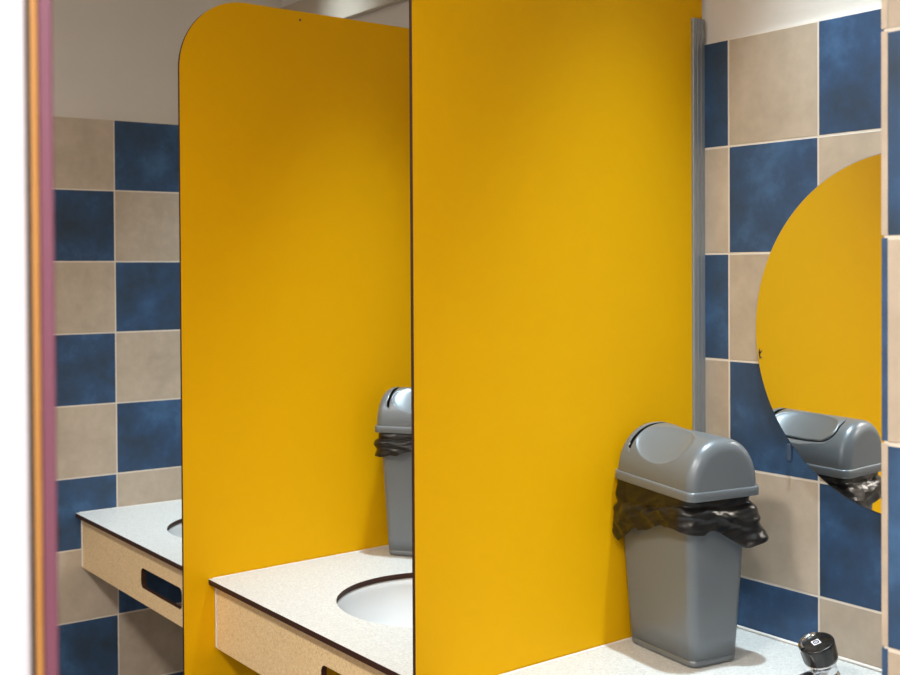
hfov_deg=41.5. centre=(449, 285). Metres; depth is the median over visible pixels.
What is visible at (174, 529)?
basin
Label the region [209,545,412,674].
countertop
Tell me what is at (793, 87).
wall
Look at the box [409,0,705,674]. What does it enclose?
partition panel
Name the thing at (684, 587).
tub
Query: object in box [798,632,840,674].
tap
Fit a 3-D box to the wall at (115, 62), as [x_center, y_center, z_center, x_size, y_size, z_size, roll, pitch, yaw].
[-1.638,0.040,2.919,2.709,2.900,0.100,-1,1,-36]
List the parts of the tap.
spout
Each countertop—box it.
[75,499,182,627]
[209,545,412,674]
[500,625,881,674]
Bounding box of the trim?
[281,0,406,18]
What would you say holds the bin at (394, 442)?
on the countertop at (350, 613)
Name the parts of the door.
frame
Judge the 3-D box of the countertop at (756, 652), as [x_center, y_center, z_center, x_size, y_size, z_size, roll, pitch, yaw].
[0.479,0.720,1.741,0.648,0.162,0.865,-1,1,-36]
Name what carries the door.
on the floor
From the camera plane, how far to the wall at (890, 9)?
1.15 m
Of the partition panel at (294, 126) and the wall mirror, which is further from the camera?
the partition panel at (294, 126)
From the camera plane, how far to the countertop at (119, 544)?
3.08 m
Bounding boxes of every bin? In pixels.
[374,387,411,556]
[612,421,768,667]
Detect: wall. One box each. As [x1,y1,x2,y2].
[30,0,281,674]
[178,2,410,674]
[282,0,883,668]
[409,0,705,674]
[881,0,899,674]
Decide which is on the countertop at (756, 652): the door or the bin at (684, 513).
the bin at (684, 513)
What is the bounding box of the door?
[0,0,58,674]
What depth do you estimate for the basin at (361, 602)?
2.57 m
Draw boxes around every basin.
[168,523,181,537]
[337,578,412,627]
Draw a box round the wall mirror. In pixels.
[756,153,883,513]
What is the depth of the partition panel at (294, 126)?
2.70 m
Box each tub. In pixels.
[383,452,411,556]
[624,525,742,667]
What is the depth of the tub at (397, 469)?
2.77 m

